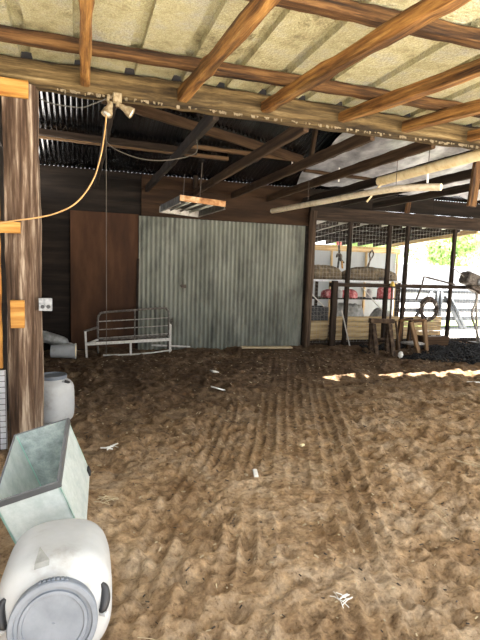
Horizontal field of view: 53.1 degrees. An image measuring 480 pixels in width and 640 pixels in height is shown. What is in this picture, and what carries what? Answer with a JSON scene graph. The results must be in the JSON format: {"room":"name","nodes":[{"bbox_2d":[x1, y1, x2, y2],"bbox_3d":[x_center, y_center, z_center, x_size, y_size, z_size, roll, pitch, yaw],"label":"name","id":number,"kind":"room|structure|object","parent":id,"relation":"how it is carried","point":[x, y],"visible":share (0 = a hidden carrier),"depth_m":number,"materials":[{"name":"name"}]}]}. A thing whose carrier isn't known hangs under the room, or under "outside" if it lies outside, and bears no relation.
{"room":"farm building","nodes":[
{"label":"farm building","id":0,"kind":"room"},
{"bbox_2d":[0,96,8,410],"bbox_3d":[-2.948,-1.190,6.353,0.054,4.090,4.902,0,7,-18],"label":"wall","id":1,"kind":"structure","parent":0,"point":[3,267],"depth_m":5.04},
{"bbox_2d":[138,174,309,349],"bbox_3d":[-0.256,-1.071,9.717,3.545,3.380,0.077,0,7,-18],"label":"wall","id":2,"kind":"structure","parent":0,"point":[243,281],"depth_m":9.67,"materials":[{"name":"metal"}]},
{"bbox_2d":[0,340,479,639],"bbox_3d":[2.490,0.973,6.615,11.488,0.219,8.386,0,7,-18],"label":"floor","id":3,"kind":"structure","parent":0,"point":[181,610],"depth_m":3.62,"materials":[{"name":"soil"}]},
{"bbox_2d":[0,370,7,450],"bbox_3d":[-2.477,0.775,3.979,0.984,0.712,0.053,0,7,-18],"label":"mesh panel","id":4,"kind":"object","parent":3,"relation":"on","point":[3,401],"visible":1,"depth_m":4.13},
{"bbox_2d":[1,84,43,445],"bbox_3d":[-1.810,-0.340,4.023,0.288,3.080,0.303,0,7,-18],"label":"post","id":5,"kind":"object","parent":3,"relation":"on","point":[20,117],"visible":0.88,"depth_m":3.91,"materials":[{"name":"brown wood"}]},
{"bbox_2d":[0,211,2,367],"bbox_3d":[-1.990,-0.662,3.883,0.100,2.140,0.051,0,7,-18],"label":"board","id":6,"kind":"object","parent":5,"relation":"attached to","point":[1,327],"visible":0.97,"depth_m":3.96,"materials":[{"name":"brown wood"}]},
{"bbox_2d":[0,221,20,233],"bbox_3d":[-2.152,-0.732,3.688,0.850,0.095,0.048,0,7,-18],"label":"board","id":7,"kind":"object","parent":5,"relation":"attached to","point":[10,227],"visible":0.92,"depth_m":3.78,"materials":[{"name":"brown wood"}]},
{"bbox_2d":[0,77,28,98],"bbox_3d":[-2.178,-1.784,3.552,1.125,0.134,0.055,0,7,-18],"label":"board","id":8,"kind":"object","parent":5,"relation":"attached to","point":[9,87],"visible":1,"depth_m":3.68,"materials":[{"name":"brown wood"}]},
{"bbox_2d":[10,300,24,327],"bbox_3d":[-1.799,-0.048,3.885,0.105,0.225,0.035,0,7,-18],"label":"wood block","id":9,"kind":"object","parent":5,"relation":"attached to","point":[17,307],"visible":1,"depth_m":3.87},
{"bbox_2d":[39,298,51,310],"bbox_3d":[-1.623,-0.132,4.010,0.104,0.108,0.071,0,7,-18],"label":"outlet box","id":10,"kind":"object","parent":5,"relation":"attached to","point":[45,304],"visible":1,"depth_m":3.98,"materials":[{"name":"white plastic"}]},
{"bbox_2d":[40,98,105,107],"bbox_3d":[-1.355,-1.782,3.905,0.515,0.109,0.032,0,7,-16],"label":"cable","id":11,"kind":"object","parent":5,"relation":"attached to","point":[40,98],"visible":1,"depth_m":3.90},
{"bbox_2d":[0,54,479,149],"bbox_3d":[2.461,-1.997,5.246,13.000,0.232,0.148,0,7,-18],"label":"header beam","id":12,"kind":"structure","parent":5,"relation":"on","point":[47,77],"depth_m":4.30,"materials":[{"name":"brown wood"}]},
{"bbox_2d":[94,101,116,187],"bbox_3d":[-1.858,-2.189,6.442,0.065,0.140,4.870,0,7,-18],"label":"joist","id":13,"kind":"object","parent":12,"relation":"attached to","point":[109,120],"visible":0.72,"depth_m":5.59,"materials":[{"name":"brown wood"}]},
{"bbox_2d":[106,159,106,344],"bbox_3d":[-1.490,-0.784,5.350,0.011,2.390,0.007,0,7,-18],"label":"string","id":14,"kind":"object","parent":13,"relation":"hanging from","point":[106,159],"visible":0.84,"depth_m":5.35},
{"bbox_2d":[106,129,197,160],"bbox_3d":[-0.905,-1.795,4.998,0.954,0.267,0.010,0,7,-18],"label":"cable","id":15,"kind":"object","parent":13,"relation":"hanging from","point":[106,129],"visible":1,"depth_m":5.00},
{"bbox_2d":[101,92,134,118],"bbox_3d":[-1.010,-1.780,3.982,0.274,0.210,0.103,0,7,-18],"label":"floodlight","id":16,"kind":"object","parent":12,"relation":"attached to","point":[129,111],"visible":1,"depth_m":3.98,"materials":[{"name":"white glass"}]},
{"bbox_2d":[0,114,106,223],"bbox_3d":[-1.478,-1.232,3.807,0.848,0.982,0.096,-1,7,-25],"label":"extension cord","id":17,"kind":"object","parent":16,"relation":"hanging from","point":[106,114],"visible":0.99,"depth_m":3.88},
{"bbox_2d":[145,114,218,191],"bbox_3d":[-0.985,-2.194,6.732,0.065,0.140,4.870,0,7,-18],"label":"joist","id":18,"kind":"object","parent":12,"relation":"attached to","point":[207,122],"visible":0.91,"depth_m":5.60,"materials":[{"name":"brown wood"}]},
{"bbox_2d":[159,163,225,216],"bbox_3d":[-0.700,-1.826,6.770,0.630,0.600,1.252,-1,7,-21],"label":"ceiling light","id":19,"kind":"object","parent":18,"relation":"hanging from","point":[192,206],"visible":1,"depth_m":6.71,"materials":[{"name":"white paint"}]},
{"bbox_2d":[193,126,308,195],"bbox_3d":[-0.112,-2.198,7.022,0.064,0.139,4.870,0,7,-18],"label":"joist","id":20,"kind":"object","parent":12,"relation":"attached to","point":[292,133],"visible":0.94,"depth_m":5.98,"materials":[{"name":"brown wood"}]},
{"bbox_2d":[57,88,478,148],"bbox_3d":[0.692,-1.867,4.599,4.574,0.036,0.032,0,7,-18],"label":"cobweb","id":21,"kind":"object","parent":12,"relation":"attached to","point":[61,90],"visible":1,"depth_m":4.41},
{"bbox_2d":[231,135,374,198],"bbox_3d":[0.610,-2.202,7.262,0.064,0.139,4.870,0,7,-18],"label":"joist","id":22,"kind":"object","parent":12,"relation":"attached to","point":[356,141],"visible":0.98,"depth_m":6.28,"materials":[{"name":"brown wood"}]},
{"bbox_2d":[309,129,317,155],"bbox_3d":[1.045,-2.608,6.689,0.083,0.857,0.511,4,7,18],"label":"strut","id":23,"kind":"object","parent":22,"relation":"attached to","point":[315,131],"visible":0.45,"depth_m":6.60,"materials":[{"name":"brown wood"}]},
{"bbox_2d":[267,142,434,201],"bbox_3d":[1.341,-2.206,7.505,0.065,0.140,4.870,0,7,-18],"label":"joist","id":24,"kind":"object","parent":12,"relation":"attached to","point":[415,148],"visible":0.98,"depth_m":6.55,"materials":[{"name":"brown wood"}]},
{"bbox_2d":[270,160,442,212],"bbox_3d":[1.369,-1.850,6.789,0.217,0.411,3.305,-2,7,-32],"label":"pipe","id":25,"kind":"object","parent":24,"relation":"hanging from","point":[435,186],"visible":1,"depth_m":6.20,"materials":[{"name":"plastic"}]},
{"bbox_2d":[302,150,473,202],"bbox_3d":[2.099,-2.211,7.757,0.065,0.140,4.870,0,7,-18],"label":"joist","id":26,"kind":"object","parent":12,"relation":"attached to","point":[361,185],"visible":0.51,"depth_m":8.20,"materials":[{"name":"brown wood"}]},
{"bbox_2d":[339,169,471,206],"bbox_3d":[2.881,-2.206,7.944,0.066,0.139,4.730,0,7,-18],"label":"joist","id":27,"kind":"object","parent":12,"relation":"attached to","point":[466,174],"visible":0.55,"depth_m":7.43,"materials":[{"name":"brown wood"}]},
{"bbox_2d":[366,149,479,201],"bbox_3d":[2.304,-1.814,5.767,0.172,0.578,2.133,-1,7,-25],"label":"tube","id":28,"kind":"object","parent":12,"relation":"hanging from","point":[473,156],"visible":0.96,"depth_m":5.72,"materials":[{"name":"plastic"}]},
{"bbox_2d":[372,183,479,208],"bbox_3d":[3.640,-2.210,8.196,0.064,0.141,4.730,0,7,-18],"label":"joist","id":29,"kind":"object","parent":12,"relation":"attached to","point":[458,189],"visible":0.92,"depth_m":8.87,"materials":[{"name":"brown wood"}]},
{"bbox_2d":[466,161,479,206],"bbox_3d":[2.687,-1.637,5.466,0.177,0.690,0.049,0,7,-20],"label":"stub","id":30,"kind":"object","parent":12,"relation":"hanging from","point":[472,198],"visible":0.83,"depth_m":5.45,"materials":[{"name":"brown wood"}]},
{"bbox_2d":[0,418,90,543],"bbox_3d":[-1.144,0.978,2.847,0.466,0.649,0.738,0,6,-14],"label":"aquarium","id":31,"kind":"object","parent":3,"relation":"on","point":[45,475],"visible":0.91,"depth_m":2.82,"materials":[{"name":"clear glass"}]},
{"bbox_2d":[0,518,111,639],"bbox_3d":[-0.792,1.162,2.089,0.454,0.501,0.631,0,7,-15],"label":"drum","id":32,"kind":"object","parent":3,"relation":"on","point":[56,583],"visible":1,"depth_m":1.87,"materials":[{"name":"plastic"}]},
{"bbox_2d":[43,331,72,344],"bbox_3d":[-3.256,0.343,8.484,0.562,0.320,0.210,0,7,-18],"label":"plastic jug","id":33,"kind":"object","parent":3,"relation":"on","point":[49,338],"visible":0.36,"depth_m":8.40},
{"bbox_2d":[43,372,74,424],"bbox_3d":[-1.919,0.802,4.932,0.378,0.498,0.378,5,7,24],"label":"drum","id":34,"kind":"object","parent":3,"relation":"on","point":[59,397],"visible":0.74,"depth_m":4.79,"materials":[{"name":"plastic"}]},
{"bbox_2d":[50,343,76,358],"bbox_3d":[-3.010,0.531,8.189,0.407,0.270,0.270,0,6,-13],"label":"plastic bucket","id":35,"kind":"object","parent":3,"relation":"on","point":[63,350],"visible":1,"depth_m":8.10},
{"bbox_2d":[70,210,138,348],"bbox_3d":[-2.533,-0.722,9.005,1.220,2.550,0.018,0,7,-18],"label":"plywood sheet","id":36,"kind":"object","parent":3,"relation":"on","point":[87,228],"visible":0.81,"depth_m":8.97,"materials":[{"name":"wood"}]},
{"bbox_2d":[94,494,118,504],"bbox_3d":[-0.895,1.218,3.246,0.150,0.030,0.116,2,6,5],"label":"straw wisp","id":37,"kind":"object","parent":3,"relation":"on","point":[101,497],"visible":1,"depth_m":3.25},
{"bbox_2d":[84,307,172,357],"bbox_3d":[-2.013,0.199,8.798,1.663,0.849,0.384,-1,7,-24],"label":"bench","id":38,"kind":"object","parent":3,"relation":"on","point":[170,322],"visible":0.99,"depth_m":8.83,"materials":[{"name":"grey metal"}]},
{"bbox_2d":[135,258,138,348],"bbox_3d":[-1.968,-0.307,9.193,0.053,1.730,0.031,1,6,-18],"label":"strip","id":39,"kind":"object","parent":3,"relation":"on","point":[137,278],"visible":0.88,"depth_m":9.17,"materials":[{"name":"brown wood"}]},
{"bbox_2d":[45,349,479,635],"bbox_3d":[1.881,1.030,6.216,8.541,0.135,7.322,0,7,-18],"label":"crumbs","id":40,"kind":"object","parent":3,"relation":"on","point":[213,627],"visible":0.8,"depth_m":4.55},
{"bbox_2d":[241,346,292,348],"bbox_3d":[0.549,0.559,9.851,1.059,0.038,0.165,1,6,-11],"label":"board","id":41,"kind":"object","parent":3,"relation":"on","point":[242,347],"visible":1,"depth_m":9.80,"materials":[{"name":"wood"}]},
{"bbox_2d":[302,211,316,347],"bbox_3d":[1.476,-0.833,10.195,0.192,2.910,0.179,0,7,-18],"label":"post","id":42,"kind":"object","parent":3,"relation":"on","point":[306,329],"visible":0.98,"depth_m":10.14,"materials":[{"name":"wood"}]},
{"bbox_2d":[328,281,337,345],"bbox_3d":[2.009,-0.108,10.348,0.139,1.470,0.109,0,7,-18],"label":"gate post","id":43,"kind":"object","parent":3,"relation":"on","point":[334,284],"visible":0.96,"depth_m":10.30,"materials":[{"name":"brown wood"}]},
{"bbox_2d":[329,282,465,288],"bbox_3d":[4.498,-0.777,11.185,5.400,0.095,0.061,0,7,-18],"label":"rail","id":44,"kind":"object","parent":43,"relation":"attached to","point":[377,285],"visible":0.89,"depth_m":10.88,"materials":[{"name":"brown wood"}]},
{"bbox_2d":[416,276,454,299],"bbox_3d":[4.529,-0.726,11.117,1.051,0.557,0.058,0,7,-18],"label":"rod","id":45,"kind":"object","parent":44,"relation":"attached to","point":[423,276],"visible":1,"depth_m":11.00,"materials":[{"name":"metal"}]},
{"bbox_2d":[331,591,352,607],"bbox_3d":[0.502,1.398,2.399,0.106,0.028,0.104,5,7,24],"label":"straw wisp","id":46,"kind":"object","parent":3,"relation":"on","point":[343,596],"visible":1,"depth_m":2.40,"materials":[{"name":"white paper"}]},
{"bbox_2d":[341,222,352,344],"bbox_3d":[2.358,-0.759,10.570,0.095,2.735,0.092,0,7,-18],"label":"post","id":47,"kind":"object","parent":3,"relation":"on","point":[350,224],"visible":0.91,"depth_m":10.52,"materials":[{"name":"brown wood"}]},
{"bbox_2d":[309,206,479,230],"bbox_3d":[4.747,-2.276,11.204,6.900,0.300,0.130,0,7,-18],"label":"beam","id":48,"kind":"structure","parent":47,"relation":"on","point":[332,214],"depth_m":10.71,"materials":[{"name":"brown wood"}]},
{"bbox_2d":[368,318,395,355],"bbox_3d":[2.891,0.335,9.659,0.593,0.733,0.557,0,7,-18],"label":"trestle","id":49,"kind":"object","parent":3,"relation":"on","point":[389,346],"visible":0.94,"depth_m":9.62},
{"bbox_2d":[380,225,392,341],"bbox_3d":[3.316,-0.764,10.889,0.094,2.735,0.095,0,7,-18],"label":"post","id":50,"kind":"object","parent":3,"relation":"on","point":[390,227],"visible":0.9,"depth_m":10.84,"materials":[{"name":"brown wood"}]},
{"bbox_2d":[310,222,479,342],"bbox_3d":[3.988,-0.809,11.101,5.102,2.620,0.121,0,7,-18],"label":"wire mesh","id":51,"kind":"object","parent":50,"relation":"attached to","point":[326,272],"depth_m":11.20,"materials":[{"name":"metal"}]},
{"bbox_2d":[389,281,394,318],"bbox_3d":[3.387,-0.150,10.796,0.116,1.440,0.116,0,7,-18],"label":"rod","id":52,"kind":"object","parent":3,"relation":"on","point":[392,284],"visible":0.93,"depth_m":10.74,"materials":[{"name":"metal"}]},
{"bbox_2d":[395,321,402,357],"bbox_3d":[3.053,0.372,9.266,0.097,0.684,0.419,1,6,-5],"label":"stick","id":53,"kind":"object","parent":3,"relation":"on","point":[400,353],"visible":1,"depth_m":9.21,"materials":[{"name":"brown wood"}]},
{"bbox_2d":[399,226,410,341],"bbox_3d":[3.772,-0.766,11.040,0.094,2.735,0.094,0,7,-18],"label":"post","id":54,"kind":"object","parent":3,"relation":"on","point":[408,228],"visible":0.8,"depth_m":10.98,"materials":[{"name":"brown wood"}]},
{"bbox_2d":[395,318,428,352],"bbox_3d":[3.635,0.316,10.078,0.622,0.713,0.580,-2,7,-33],"label":"trestle","id":55,"kind":"object","parent":3,"relation":"on","point":[411,332],"visible":0.94,"depth_m":10.05,"materials":[{"name":"brown wood"}]},
{"bbox_2d":[400,341,424,345],"bbox_3d":[3.652,0.487,10.121,0.400,0.035,0.340,-2,7,-33],"label":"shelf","id":56,"kind":"object","parent":55,"relation":"attached to","point":[403,342],"depth_m":10.06,"materials":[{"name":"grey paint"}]},
{"bbox_2d":[359,340,479,363],"bbox_3d":[4.737,0.677,10.104,4.554,0.198,2.492,0,7,-18],"label":"debris","id":57,"kind":"object","parent":3,"relation":"on","point":[457,353],"visible":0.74,"depth_m":9.82,"materials":[{"name":"gravel"}]},
{"bbox_2d":[417,335,449,345],"bbox_3d":[4.397,0.450,10.939,0.620,0.239,0.330,0,7,-15],"label":"trough","id":58,"kind":"object","parent":3,"relation":"on","point":[432,339],"visible":0.79,"depth_m":10.84,"materials":[{"name":"brown wood"}]},
{"bbox_2d":[444,229,457,336],"bbox_3d":[5.024,-0.773,11.456,0.094,2.735,0.093,0,7,-18],"label":"post","id":59,"kind":"object","parent":3,"relation":"on","point":[454,236],"visible":0.88,"depth_m":11.40,"materials":[{"name":"brown wood"}]},
{"bbox_2d":[453,268,479,343],"bbox_3d":[5.404,-0.306,11.247,0.988,1.778,0.420,0,7,-18],"label":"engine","id":60,"kind":"object","parent":3,"relation":"on","point":[470,279],"visible":1,"depth_m":11.16,"materials":[{"name":"grey metal"}]},
{"bbox_2d":[0,0,479,126],"bbox_3d":[3.050,-1.974,3.785,16.196,0.060,3.170,0,7,-18],"label":"ceiling","id":61,"kind":"structure","parent":0,"point":[286,40],"depth_m":3.46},
{"bbox_2d":[0,25,479,117],"bbox_3d":[1.206,-2.001,4.265,12.000,0.095,0.100,0,7,-18],"label":"purlin","id":62,"kind":"object","parent":61,"relation":"attached to","point":[26,37],"visible":0.73,"depth_m":3.69,"materials":[{"name":"brown wood"}]},
{"bbox_2d":[78,0,94,86],"bbox_3d":[-0.794,-1.746,2.484,0.088,0.121,2.981,0,8,-18],"label":"rafter","id":63,"kind":"object","parent":62,"relation":"attached to","point":[86,7],"visible":1,"depth_m":3.06,"materials":[{"name":"orange wood"}]},
{"bbox_2d":[177,0,280,102],"bbox_3d":[0.037,-1.720,2.764,0.097,0.121,2.985,-1,8,-21],"label":"rafter","id":64,"kind":"object","parent":62,"relation":"attached to","point":[254,12],"visible":1,"depth_m":2.99,"materials":[{"name":"orange wood"}]},
{"bbox_2d":[261,0,470,112],"bbox_3d":[0.822,-1.731,3.024,0.107,0.121,2.992,-1,9,-23],"label":"rafter","id":65,"kind":"object","parent":62,"relation":"attached to","point":[422,13],"visible":1,"depth_m":2.98,"materials":[{"name":"orange wood"}]},
{"bbox_2d":[338,58,479,122],"bbox_3d":[1.660,-1.746,3.302,0.107,0.114,3.013,-1,8,-27],"label":"rafter","id":66,"kind":"object","parent":62,"relation":"attached to","point":[460,74],"visible":1,"depth_m":3.77,"materials":[{"name":"orange wood"}]},
{"bbox_2d":[402,99,479,132],"bbox_3d":[2.454,-1.764,3.564,0.112,0.119,3.054,-2,8,-31],"label":"rafter","id":67,"kind":"object","parent":62,"relation":"attached to","point":[471,108],"visible":1,"depth_m":4.44,"materials":[{"name":"orange wood"}]},
{"bbox_2d":[467,129,479,141],"bbox_3d":[3.282,-1.758,3.841,0.110,0.118,3.078,-2,8,-33],"label":"rafter","id":68,"kind":"object","parent":62,"relation":"attached to","point":[472,135],"visible":1,"depth_m":5.04,"materials":[{"name":"orange wood"}]},
{"bbox_2d":[245,0,479,49],"bbox_3d":[3.588,-1.879,3.837,7.751,0.094,0.113,0,7,-18],"label":"purlin","id":69,"kind":"object","parent":61,"relation":"attached to","point":[370,15],"visible":0.78,"depth_m":2.92,"materials":[{"name":"brown wood"}]},
{"bbox_2d":[19,52,471,126],"bbox_3d":[3.219,-2.876,5.490,15.000,1.530,0.034,0,7,-18],"label":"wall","id":70,"kind":"structure","parent":0,"point":[27,55],"depth_m":4.29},
{"bbox_2d":[38,91,479,203],"bbox_3d":[3.147,-3.053,9.111,13.449,0.893,3.024,0,7,-18],"label":"ceiling","id":71,"kind":"structure","parent":0,"point":[87,120],"depth_m":8.08,"materials":[{"name":"metal"}]},
{"bbox_2d":[39,128,196,154],"bbox_3d":[-1.983,-2.878,7.744,2.652,0.110,0.100,0,7,-21],"label":"beam","id":72,"kind":"structure","parent":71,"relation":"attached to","point":[42,132],"depth_m":7.69,"materials":[{"name":"brown wood"}]},
{"bbox_2d":[39,136,228,160],"bbox_3d":[-1.749,-2.879,8.023,3.272,0.063,0.099,0,7,-21],"label":"beam","id":73,"kind":"structure","parent":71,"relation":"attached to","point":[224,158],"depth_m":8.00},
{"bbox_2d":[101,101,302,162],"bbox_3d":[-0.384,-2.976,7.639,3.677,0.442,0.060,-3,8,-34],"label":"brace","id":74,"kind":"object","parent":71,"relation":"attached to","point":[145,111],"visible":0.77,"depth_m":7.56,"materials":[{"name":"brown wood"}]},
{"bbox_2d":[191,145,303,160],"bbox_3d":[0.174,-2.922,8.436,2.121,0.069,0.100,0,7,-20],"label":"purlin","id":75,"kind":"object","parent":71,"relation":"attached to","point":[200,147],"visible":0.56,"depth_m":8.25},
{"bbox_2d":[303,169,370,179],"bbox_3d":[1.919,-2.752,9.132,1.572,0.058,0.090,0,6,-21],"label":"purlin","id":76,"kind":"object","parent":71,"relation":"attached to","point":[304,170],"visible":0.67,"depth_m":8.98,"materials":[{"name":"brown wood"}]},
{"bbox_2d":[297,133,479,200],"bbox_3d":[3.864,-2.935,9.286,5.226,0.787,2.250,0,7,-18],"label":"sheet","id":77,"kind":"object","parent":71,"relation":"hanging from","point":[380,146],"visible":0.27,"depth_m":8.98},
{"bbox_2d":[39,164,479,350],"bbox_3d":[2.654,-1.130,10.764,13.538,3.359,0.055,0,7,-18],"label":"wall","id":78,"kind":"structure","parent":0,"point":[61,187],"depth_m":8.83,"materials":[{"name":"wood"}]},
{"bbox_2d":[310,337,479,344],"bbox_3d":[3.879,0.501,11.325,5.100,0.129,0.050,0,7,-18],"label":"baseboard","id":79,"kind":"structure","parent":78,"relation":"attached to","point":[463,339],"depth_m":10.91,"materials":[{"name":"brown wood"}]},
{"bbox_2d":[312,250,395,321],"bbox_3d":[2.536,-0.997,14.579,5.036,2.300,0.010,0,7,-18],"label":"wall","id":80,"kind":"structure","parent":0,"point":[379,258],"depth_m":14.89,"materials":[{"name":"grey"}]},
{"bbox_2d":[315,244,346,250],"bbox_3d":[2.714,-2.163,14.413,1.050,0.171,0.090,0,7,-18],"label":"plate","id":81,"kind":"object","parent":80,"relation":"attached to","point":[335,248],"depth_m":14.37,"materials":[{"name":"beige wood"}]},
{"bbox_2d":[316,221,337,230],"bbox_3d":[1.561,-2.233,12.137,0.069,0.362,3.599,0,7,-18],"label":"rafter","id":82,"kind":"object","parent":81,"relation":"on","point":[328,223],"visible":0.17,"depth_m":10.89,"materials":[{"name":"brown wood"}]},
{"bbox_2d":[316,223,359,236],"bbox_3d":[2.083,-2.234,12.311,0.069,0.363,3.599,0,7,-18],"label":"rafter","id":83,"kind":"object","parent":81,"relation":"on","point":[343,226],"visible":0.48,"depth_m":11.59,"materials":[{"name":"brown wood"}]},
{"bbox_2d":[336,231,344,268],"bbox_3d":[2.408,-1.673,11.473,0.247,0.884,0.082,0,7,-18],"label":"bracket","id":84,"kind":"object","parent":83,"relation":"hanging from","point":[338,254],"visible":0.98,"depth_m":11.46,"materials":[{"name":"metal"}]},
{"bbox_2d":[315,224,381,241],"bbox_3d":[2.604,-2.236,12.484,0.070,0.365,3.599,0,7,-18],"label":"rafter","id":85,"kind":"object","parent":81,"relation":"on","point":[373,226],"visible":0.7,"depth_m":12.12,"materials":[{"name":"brown wood"}]},
{"bbox_2d":[352,246,385,252],"bbox_3d":[3.966,-2.170,14.829,1.186,0.170,0.090,0,7,-18],"label":"plate","id":86,"kind":"object","parent":80,"relation":"attached to","point":[354,248],"depth_m":14.78,"materials":[{"name":"beige wood"}]},
{"bbox_2d":[325,226,401,243],"bbox_3d":[3.126,-2.240,12.657,0.068,0.359,3.598,0,7,-18],"label":"rafter","id":87,"kind":"object","parent":86,"relation":"on","point":[382,229],"visible":0.73,"depth_m":12.34,"materials":[{"name":"brown wood"}]},
{"bbox_2d":[342,227,421,244],"bbox_3d":[3.648,-2.241,12.831,0.070,0.364,3.599,0,7,-18],"label":"rafter","id":88,"kind":"object","parent":86,"relation":"on","point":[376,236],"visible":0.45,"depth_m":12.65,"materials":[{"name":"brown wood"}]},
{"bbox_2d":[391,248,400,253],"bbox_3d":[4.889,-2.174,15.135,0.338,0.167,0.090,0,7,-18],"label":"plate","id":89,"kind":"object","parent":80,"relation":"attached to","point":[392,249],"depth_m":15.10,"materials":[{"name":"beige wood"}]},
{"bbox_2d":[357,228,441,245],"bbox_3d":[4.170,-2.246,13.004,0.070,0.369,3.599,0,7,-18],"label":"rafter","id":90,"kind":"object","parent":89,"relation":"on","point":[425,230],"visible":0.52,"depth_m":12.65,"materials":[{"name":"brown wood"}]},
{"bbox_2d":[373,229,459,246],"bbox_3d":[4.693,-2.246,13.178,0.070,0.365,3.599,0,7,-18],"label":"rafter","id":91,"kind":"object","parent":89,"relation":"on","point":[450,231],"visible":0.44,"depth_m":12.72,"materials":[{"name":"brown wood"}]},
{"bbox_2d":[392,231,478,246],"bbox_3d":[5.214,-2.251,13.351,0.068,0.366,3.599,0,7,-18],"label":"rafter","id":92,"kind":"object","parent":89,"relation":"on","point":[459,234],"visible":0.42,"depth_m":12.95,"materials":[{"name":"beige wood"}]},
{"bbox_2d":[316,221,462,236],"bbox_3d":[3.046,-2.336,12.677,4.800,0.251,3.680,0,7,-18],"label":"ceiling","id":93,"kind":"structure","parent":0,"point":[318,222],"depth_m":11.60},
{"bbox_2d":[392,293,479,337],"bbox_3d":[6.327,-0.997,28.509,110.000,0.420,130.000,0,7,-18],"label":"ground","id":94,"kind":"structure","parent":0,"point":[455,333],"depth_m":20.62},
{"bbox_2d":[392,254,398,315],"bbox_3d":[4.965,-0.976,15.328,0.070,2.285,0.070,0,7,-18],"label":"stud","id":95,"kind":"object","parent":94,"relation":"on","point":[397,258],"visible":0.44,"depth_m":15.24,"materials":[{"name":"beige wood"}]},
{"bbox_2d":[393,264,479,298],"bbox_3d":[12.969,-2.480,31.613,37.180,2.200,0.050,0,7,-18],"label":"fence","id":96,"kind":"object","parent":94,"relation":"on","point":[425,270],"visible":0.16,"depth_m":31.42,"materials":[{"name":"metal"}]},
{"bbox_2d":[394,288,479,329],"bbox_3d":[5.996,-0.290,13.812,3.619,1.380,0.190,0,7,-18],"label":"gate","id":97,"kind":"object","parent":94,"relation":"on","point":[459,319],"visible":0.37,"depth_m":13.76,"materials":[{"name":"metal"}]},
{"bbox_2d":[399,241,479,289],"bbox_3d":[24.190,-6.577,53.940,13.000,6.200,7.000,0,7,-18],"label":"house","id":98,"kind":"object","parent":94,"relation":"on","point":[421,244],"visible":0.02,"depth_m":50.87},
{"bbox_2d":[402,231,479,266],"bbox_3d":[19.160,-5.952,43.401,8.018,6.981,5.360,0,7,-18],"label":"leafy tree","id":99,"kind":"object","parent":94,"relation":"on","point":[411,250],"visible":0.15,"depth_m":43.33,"materials":[{"name":"green plant"}]},
{"bbox_2d":[423,234,479,266],"bbox_3d":[15.945,-4.296,36.033,4.668,5.108,4.147,2,6,5],"label":"leafy tree","id":100,"kind":"object","parent":94,"relation":"on","point":[443,255],"visible":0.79,"depth_m":35.31,"materials":[{"name":"green plant"}]},
{"bbox_2d":[441,320,479,325],"bbox_3d":[8.754,0.188,17.419,8.400,0.250,2.700,0,7,-18],"label":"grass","id":101,"kind":"structure","parent":0,"point":[467,322],"depth_m":16.70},
{"bbox_3d":[2.328,0.479,12.821,5.500,0.280,3.800,0,7,-18],"label":"pen","id":102,"kind":"object","parent":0,"visible":0},
{"bbox_2d":[310,320,327,340],"bbox_3d":[1.638,0.223,11.023,0.660,0.467,0.353,0,7,-18],"label":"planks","id":103,"kind":"object","parent":102,"relation":"on","point":[317,327],"visible":0.39,"depth_m":10.90,"materials":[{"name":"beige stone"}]},
{"bbox_2d":[311,306,328,320],"bbox_3d":[1.624,-0.161,10.964,0.680,0.305,0.433,0,7,-18],"label":"crate","id":104,"kind":"object","parent":103,"relation":"on","point":[321,316],"visible":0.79,"depth_m":10.81,"materials":[{"name":"plastic"}]},
{"bbox_2d":[328,251,332,324],"bbox_3d":[2.735,-0.964,14.586,0.070,2.285,0.070,0,7,-18],"label":"stud","id":105,"kind":"object","parent":102,"relation":"on","point":[331,256],"visible":0.45,"depth_m":14.55,"materials":[{"name":"beige wood"}]},
{"bbox_2d":[337,303,363,326],"bbox_3d":[2.545,0.032,11.534,0.911,0.904,0.588,0,7,-18],"label":"tarp","id":106,"kind":"object","parent":102,"relation":"on","point":[353,308],"visible":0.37,"depth_m":11.35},
{"bbox_2d":[312,279,401,315],"bbox_3d":[2.859,-0.306,12.320,2.750,1.442,0.700,0,7,-18],"label":"work table","id":107,"kind":"object","parent":102,"relation":"on","point":[317,280],"visible":0.25,"depth_m":12.02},
{"bbox_2d":[320,289,330,297],"bbox_3d":[2.220,-0.661,11.891,0.391,0.210,0.324,0,7,-18],"label":"cloth","id":108,"kind":"object","parent":107,"relation":"on","point":[328,291],"visible":0.56,"depth_m":11.77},
{"bbox_2d":[314,265,341,279],"bbox_3d":[2.016,-1.197,11.936,1.000,0.357,0.553,0,7,-18],"label":"heap","id":109,"kind":"object","parent":107,"relation":"on","point":[337,274],"visible":0.73,"depth_m":11.74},
{"bbox_2d":[312,296,396,299],"bbox_3d":[2.867,-0.563,12.291,2.420,0.030,0.620,0,7,-18],"label":"shelf","id":110,"kind":"object","parent":107,"relation":"attached to","point":[318,297],"depth_m":12.05,"materials":[{"name":"white wood"}]},
{"bbox_2d":[342,267,396,280],"bbox_3d":[3.370,-1.202,12.409,1.670,0.347,0.540,0,7,-18],"label":"heap","id":111,"kind":"object","parent":107,"relation":"on","point":[377,272],"visible":0.65,"depth_m":12.12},
{"bbox_2d":[377,287,393,298],"bbox_3d":[3.723,-0.733,12.341,0.433,0.348,0.320,0,7,-18],"label":"cloth","id":112,"kind":"object","parent":107,"relation":"on","point":[379,290],"visible":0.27,"depth_m":12.25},
{"bbox_2d":[362,252,367,312],"bbox_3d":[3.873,-0.970,14.964,0.070,2.285,0.070,0,7,-18],"label":"stud","id":113,"kind":"object","parent":102,"relation":"on","point":[366,256],"visible":0.43,"depth_m":14.94,"materials":[{"name":"beige wood"}]},
{"bbox_2d":[366,307,392,336],"bbox_3d":[3.413,0.083,11.887,0.705,0.780,0.548,0,7,-18],"label":"tarp","id":114,"kind":"object","parent":102,"relation":"on","point":[378,311],"visible":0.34,"depth_m":11.70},
{"bbox_2d":[328,316,441,339],"bbox_3d":[3.486,0.211,11.392,3.100,0.600,0.060,0,7,-18],"label":"wall","id":115,"kind":"structure","parent":102,"relation":"on","point":[355,331],"depth_m":11.20,"materials":[{"name":"wood"}]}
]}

